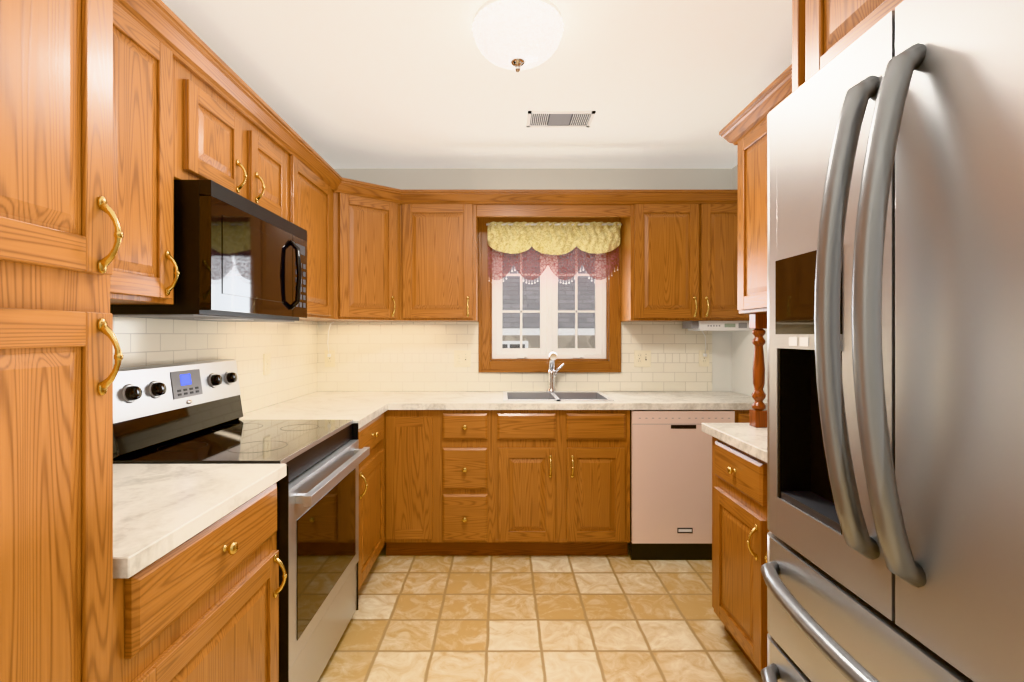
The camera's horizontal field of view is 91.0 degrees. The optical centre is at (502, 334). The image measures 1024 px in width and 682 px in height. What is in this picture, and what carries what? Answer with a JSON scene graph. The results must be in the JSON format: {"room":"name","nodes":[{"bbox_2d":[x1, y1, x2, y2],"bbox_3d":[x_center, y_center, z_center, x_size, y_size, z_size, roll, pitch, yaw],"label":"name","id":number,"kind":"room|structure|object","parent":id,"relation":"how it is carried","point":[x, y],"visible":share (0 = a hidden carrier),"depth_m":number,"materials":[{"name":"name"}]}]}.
{"room":"kitchen","nodes":[
{"label":"kitchen","id":0,"kind":"room"},
{"bbox_2d":[244,320,316,413],"bbox_3d":[-1.350,0.074,0.585,0.100,2.470,6.170,0,0,0],"label":"wall","id":1,"kind":"structure","parent":0,"point":[287,400],"depth_m":3.01,"materials":[{"name":"beige tile"}]},
{"bbox_2d":[110,2,179,303],"bbox_3d":[-1.115,-0.471,1.204,0.362,0.760,0.623,0,0,0],"label":"upper cabinet","id":2,"kind":"object","parent":1,"relation":"attached to","point":[144,264],"visible":0.46,"depth_m":1.36,"materials":[{"name":"brown wood"}]},
{"bbox_2d":[113,317,317,413],"bbox_3d":[-1.297,0.152,2.207,0.006,0.482,2.614,0,0,0],"label":"tile backsplash","id":3,"kind":"structure","parent":1,"relation":"attached to","point":[291,348],"depth_m":2.52,"materials":[{"name":"beige tile"}]},
{"bbox_2d":[263,353,269,374],"bbox_3d":[-1.289,0.160,2.753,0.009,0.114,0.070,0,0,0],"label":"outlet","id":4,"kind":"object","parent":3,"relation":"attached to","point":[266,364],"visible":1,"depth_m":2.74,"materials":[{"name":"beige plastic"}]},
{"bbox_2d":[174,58,286,219],"bbox_3d":[-1.115,-0.663,1.910,0.362,0.375,0.790,0,0,0],"label":"upper cabinet","id":5,"kind":"object","parent":1,"relation":"attached to","point":[218,139],"visible":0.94,"depth_m":1.75,"materials":[{"name":"brown wood"}]},
{"bbox_2d":[110,180,306,321],"bbox_3d":[-1.069,-0.266,1.920,0.447,0.418,0.756,0,0,0],"label":"over-the-range microwave","id":6,"kind":"object","parent":5,"relation":"attached to","point":[238,258],"visible":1,"depth_m":1.66,"materials":[{"name":"black plastic"},{"name":"dark glass"},{"name":"gray plastic"}]},
{"bbox_2d":[287,153,332,318],"bbox_3d":[-1.115,-0.471,2.623,0.362,0.760,0.635,0,0,0],"label":"upper cabinet","id":7,"kind":"object","parent":1,"relation":"attached to","point":[309,201],"visible":0.25,"depth_m":2.60,"materials":[{"name":"brown wood"}]},
{"bbox_2d":[161,0,791,168],"bbox_3d":[0.150,-1.191,0.585,3.100,0.060,6.170,0,0,0],"label":"ceiling","id":8,"kind":"structure","parent":0,"point":[427,84],"depth_m":2.27,"materials":[{"name":"white paint"}]},
{"bbox_2d":[472,0,563,72],"bbox_3d":[0.055,-1.067,1.870,0.344,0.186,0.342,0,0,0],"label":"dome ceiling light","id":9,"kind":"object","parent":8,"relation":"attached to","point":[517,35],"visible":1,"depth_m":1.77,"materials":[{"name":"white glass"}]},
{"bbox_2d":[526,111,595,126],"bbox_3d":[0.305,-1.157,2.705,0.350,0.008,0.190,0,0,0],"label":"ceiling vent","id":10,"kind":"object","parent":8,"relation":"in","point":[559,118],"visible":0.96,"depth_m":2.70,"materials":[{"name":"white plastic"}]},
{"bbox_2d":[334,169,731,390],"bbox_3d":[0.150,0.074,3.580,2.900,2.470,0.120,0,0,0],"label":"wall","id":11,"kind":"structure","parent":0,"point":[561,179],"depth_m":3.52,"materials":[{"name":"grey paint"}]},
{"bbox_2d":[299,192,406,321],"bbox_3d":[-0.978,-0.471,3.226,0.636,0.760,0.572,0,0,0],"label":"upper cabinet","id":12,"kind":"object","parent":11,"relation":"attached to","point":[366,259],"visible":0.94,"depth_m":3.05,"materials":[{"name":"brown wood"}]},
{"bbox_2d":[327,322,333,356],"bbox_3d":[-1.183,0.032,3.465,0.069,0.244,0.082,0,0,0],"label":"cord","id":13,"kind":"object","parent":12,"relation":"hanging from","point":[328,355],"visible":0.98,"depth_m":3.48,"materials":[{"name":"white plastic"}]},
{"bbox_2d":[400,204,478,321],"bbox_3d":[-0.415,-0.471,3.335,0.490,0.760,0.353,0,0,0],"label":"upper cabinet","id":14,"kind":"object","parent":11,"relation":"attached to","point":[439,262],"visible":1,"depth_m":3.20,"materials":[{"name":"brown wood"}]},
{"bbox_2d":[476,204,630,216],"bbox_3d":[0.323,-0.803,3.225,0.985,0.096,0.020,0,0,0],"label":"valance","id":15,"kind":"object","parent":14,"relation":"attached to","point":[553,210],"visible":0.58,"depth_m":3.21,"materials":[{"name":"brown wood"}]},
{"bbox_2d":[318,322,711,390],"bbox_3d":[0.081,0.152,3.517,2.759,0.482,0.006,0,0,0],"label":"tile backsplash","id":16,"kind":"structure","parent":11,"relation":"attached to","point":[394,356],"depth_m":3.51,"materials":[{"name":"beige tile"}]},
{"bbox_2d":[325,350,334,366],"bbox_3d":[-1.207,0.166,3.509,0.070,0.114,0.009,0,0,0],"label":"outlet","id":17,"kind":"object","parent":16,"relation":"attached to","point":[329,361],"visible":1,"depth_m":3.51,"materials":[{"name":"beige plastic"}]},
{"bbox_2d":[454,350,470,366],"bbox_3d":[-0.283,0.166,3.506,0.116,0.114,0.014,0,0,0],"label":"outlet","id":18,"kind":"object","parent":16,"relation":"attached to","point":[462,358],"visible":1,"depth_m":3.51,"materials":[{"name":"beige plastic"}]},
{"bbox_2d":[634,350,650,366],"bbox_3d":[0.973,0.166,3.506,0.116,0.114,0.014,0,0,0],"label":"outlet","id":19,"kind":"object","parent":16,"relation":"attached to","point":[642,358],"visible":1,"depth_m":3.51,"materials":[{"name":"beige plastic"}]},
{"bbox_2d":[699,350,708,365],"bbox_3d":[1.402,0.164,3.509,0.070,0.114,0.009,0,0,0],"label":"electrical outlet","id":20,"kind":"object","parent":16,"relation":"attached to","point":[703,361],"visible":1,"depth_m":3.51,"materials":[{"name":"beige plastic"}]},
{"bbox_2d":[492,247,605,358],"bbox_3d":[0.325,-0.294,3.556,0.806,0.929,0.078,0,0,0],"label":"window","id":21,"kind":"structure","parent":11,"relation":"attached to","point":[548,311],"depth_m":3.56,"materials":[{"name":"white wood"}]},
{"bbox_2d":[479,217,620,371],"bbox_3d":[0.325,-0.294,3.544,0.990,1.113,0.102,0,0,0],"label":"window frame","id":22,"kind":"structure","parent":11,"relation":"in","point":[611,362],"depth_m":3.50,"materials":[{"name":"brown wood"}]},
{"bbox_2d":[488,245,618,283],"bbox_3d":[0.347,-0.509,3.472,0.905,0.324,0.018,0,0,0],"label":"curtain valance","id":23,"kind":"object","parent":22,"relation":"hanging from","point":[550,266],"visible":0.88,"depth_m":3.47,"materials":[{"name":"pink fabric"}]},
{"bbox_2d":[486,222,621,254],"bbox_3d":[0.347,-0.651,3.410,0.925,0.230,0.078,0,0,0],"label":"curtain valance","id":24,"kind":"object","parent":22,"relation":"attached to","point":[554,238],"visible":1,"depth_m":3.42,"materials":[{"name":"yellow fabric"}]},
{"bbox_2d":[620,204,748,321],"bbox_3d":[1.206,-0.471,3.335,0.781,0.760,0.353,0,0,0],"label":"upper cabinet","id":25,"kind":"object","parent":11,"relation":"attached to","point":[678,262],"visible":0.94,"depth_m":3.20,"materials":[{"name":"brown wood"}]},
{"bbox_2d":[682,321,749,330],"bbox_3d":[1.409,-0.059,3.354,0.367,0.064,0.212,0,0,0],"label":"under-cabinet radio","id":26,"kind":"object","parent":25,"relation":"attached to","point":[716,325],"visible":0.98,"depth_m":3.25,"materials":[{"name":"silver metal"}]},
{"bbox_2d":[702,331,706,356],"bbox_3d":[1.356,0.049,3.475,0.113,0.206,0.063,0,0,0],"label":"cord","id":27,"kind":"object","parent":26,"relation":"hanging from","point":[704,355],"visible":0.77,"depth_m":3.48,"materials":[{"name":"white plastic"}]},
{"bbox_2d":[317,541,762,681],"bbox_3d":[0.150,1.339,0.585,3.100,0.060,6.170,0,0,0],"label":"floor","id":28,"kind":"structure","parent":0,"point":[520,619],"depth_m":2.27,"materials":[{"name":"tile"}]},
{"bbox_2d":[0,0,122,681],"bbox_3d":[-0.966,0.229,0.510,0.659,2.160,0.760,0,0,0],"label":"pantry cabinet","id":29,"kind":"object","parent":28,"relation":"on","point":[58,338],"visible":1,"depth_m":0.76,"materials":[{"name":"brown wood"}]},
{"bbox_2d":[113,482,286,681],"bbox_3d":[-0.966,0.872,1.217,0.660,0.875,0.650,0,0,0],"label":"base cabinet","id":30,"kind":"object","parent":28,"relation":"on","point":[202,606],"visible":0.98,"depth_m":1.17,"materials":[{"name":"brown wood"}]},
{"bbox_2d":[113,464,286,578],"bbox_3d":[-0.978,0.414,1.218,0.630,0.038,0.652,0,0,0],"label":"countertop","id":31,"kind":"structure","parent":30,"relation":"on","point":[160,510],"depth_m":1.21,"materials":[{"name":"stone"}]},
{"bbox_2d":[113,359,369,681],"bbox_3d":[-0.939,0.710,1.928,0.674,1.198,0.754,0,0,0],"label":"electric range","id":32,"kind":"object","parent":28,"relation":"on","point":[184,413],"visible":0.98,"depth_m":1.80,"materials":[{"name":"silver metal"}]},
{"bbox_2d":[358,413,383,590],"bbox_3d":[-0.966,0.872,2.620,0.660,0.875,0.617,0,0,0],"label":"base cabinet","id":33,"kind":"object","parent":28,"relation":"on","point":[371,500],"visible":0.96,"depth_m":2.58,"materials":[{"name":"brown wood"}]},
{"bbox_2d":[239,400,394,428],"bbox_3d":[-0.964,0.414,2.597,0.660,0.038,0.570,0,0,0],"label":"countertop","id":34,"kind":"structure","parent":33,"relation":"on","point":[361,408],"depth_m":2.63,"materials":[{"name":"stone"}]},
{"bbox_2d":[384,410,395,555],"bbox_3d":[-0.960,0.872,3.211,0.672,0.876,0.602,0,0,0],"label":"filler panel","id":35,"kind":"object","parent":28,"relation":"on","point":[389,415],"depth_m":2.92,"materials":[{"name":"brown wood"}]},
{"bbox_2d":[396,410,439,555],"bbox_3d":[-0.530,0.872,3.211,0.301,0.876,0.602,0,0,0],"label":"base cabinet","id":36,"kind":"object","parent":28,"relation":"on","point":[417,431],"depth_m":2.92,"materials":[{"name":"brown wood"}]},
{"bbox_2d":[440,410,499,555],"bbox_3d":[-0.211,0.872,3.211,0.338,0.876,0.602,0,0,0],"label":"base cabinet","id":37,"kind":"object","parent":28,"relation":"on","point":[469,439],"depth_m":2.91,"materials":[{"name":"brown wood"}]},
{"bbox_2d":[291,352,766,409],"bbox_3d":[0.152,0.336,3.207,2.892,0.446,0.614,0,0,0],"label":"countertop","id":38,"kind":"structure","parent":37,"relation":"on","point":[551,399],"depth_m":3.07,"materials":[{"name":"stone"}]},
{"bbox_2d":[630,410,734,559],"bbox_3d":[1.040,0.875,3.195,0.591,0.868,0.590,0,0,0],"label":"dishwasher","id":39,"kind":"object","parent":28,"relation":"on","point":[670,484],"visible":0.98,"depth_m":2.90,"materials":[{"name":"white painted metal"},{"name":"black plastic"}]},
{"bbox_2d":[712,436,768,677],"bbox_3d":[1.235,0.872,1.679,0.722,0.875,1.122,0,0,0],"label":"base cabinet","id":40,"kind":"object","parent":28,"relation":"on","point":[740,530],"visible":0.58,"depth_m":1.94,"materials":[{"name":"brown wood"}]},
{"bbox_2d":[701,423,766,462],"bbox_3d":[1.244,0.414,1.689,0.708,0.038,1.142,0,0,0],"label":"countertop","id":41,"kind":"structure","parent":40,"relation":"on","point":[748,439],"depth_m":1.99,"materials":[{"name":"stone"}]},
{"bbox_2d":[749,313,766,427],"bbox_3d":[1.100,0.152,2.165,0.056,0.485,0.056,0,0,0],"label":"spindle","id":42,"kind":"object","parent":41,"relation":"on","point":[758,412],"visible":0.98,"depth_m":2.15,"materials":[{"name":"brown wood"}]},
{"bbox_2d":[732,410,766,422],"bbox_3d":[1.469,0.872,3.193,0.254,0.875,0.638,0,0,0],"label":"base cabinet","id":43,"kind":"object","parent":28,"relation":"on","point":[741,416],"visible":0.08,"depth_m":2.92,"materials":[{"name":"brown wood"}]},
{"bbox_2d":[792,0,804,92],"bbox_3d":[1.118,0.229,1.104,0.956,2.160,0.024,0,0,0],"label":"panel","id":44,"kind":"object","parent":28,"relation":"on","point":[798,43],"depth_m":1.09,"materials":[{"name":"brown wood"}]},
{"bbox_2d":[760,0,1023,681],"bbox_3d":[1.020,0.421,0.716,1.100,1.775,0.740,0,0,0],"label":"fridge","id":45,"kind":"object","parent":28,"relation":"on","point":[895,344],"visible":1,"depth_m":0.67,"materials":[{"name":"silver metal"}]},
{"bbox_2d":[732,165,766,399],"bbox_3d":[1.650,0.074,0.585,0.100,2.470,6.170,0,0,0],"label":"wall","id":46,"kind":"structure","parent":0,"point":[743,346],"depth_m":3.35,"materials":[{"name":"grey paint"}]},
{"bbox_2d":[113,0,737,203],"bbox_3d":[0.303,-0.872,2.054,2.585,0.077,2.321,0,0,0],"label":"crown molding","id":47,"kind":"structure","parent":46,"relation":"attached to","point":[180,39],"depth_m":2.46,"materials":[{"name":"brown wood"}]},
{"bbox_2d":[738,118,766,313],"bbox_3d":[1.285,-0.471,1.659,0.622,0.760,1.082,0,0,0],"label":"upper cabinet","id":48,"kind":"object","parent":46,"relation":"attached to","point":[752,221],"visible":0.08,"depth_m":2.04,"materials":[{"name":"brown wood"}]},
{"bbox_2d":[719,64,791,144],"bbox_3d":[1.283,-0.872,1.689,0.626,0.077,1.142,0,0,0],"label":"crown molding","id":49,"kind":"structure","parent":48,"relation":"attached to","point":[754,113],"depth_m":1.94,"materials":[{"name":"brown wood"}]},
{"bbox_2d":[805,0,903,81],"bbox_3d":[1.118,-0.671,0.706,0.956,0.360,0.765,0,0,0],"label":"upper cabinet","id":50,"kind":"object","parent":46,"relation":"attached to","point":[834,29],"visible":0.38,"depth_m":0.98,"materials":[{"name":"brown wood"}]},
{"label":"outside","id":51,"kind":"structure","parent":0,"visible":0},
{"bbox_2d":[502,249,594,347],"bbox_3d":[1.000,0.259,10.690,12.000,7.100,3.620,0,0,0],"label":"window glass","id":52,"kind":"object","parent":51,"point":[564,329],"depth_m":9.37,"materials":[{"name":"clear glass"}]}
]}

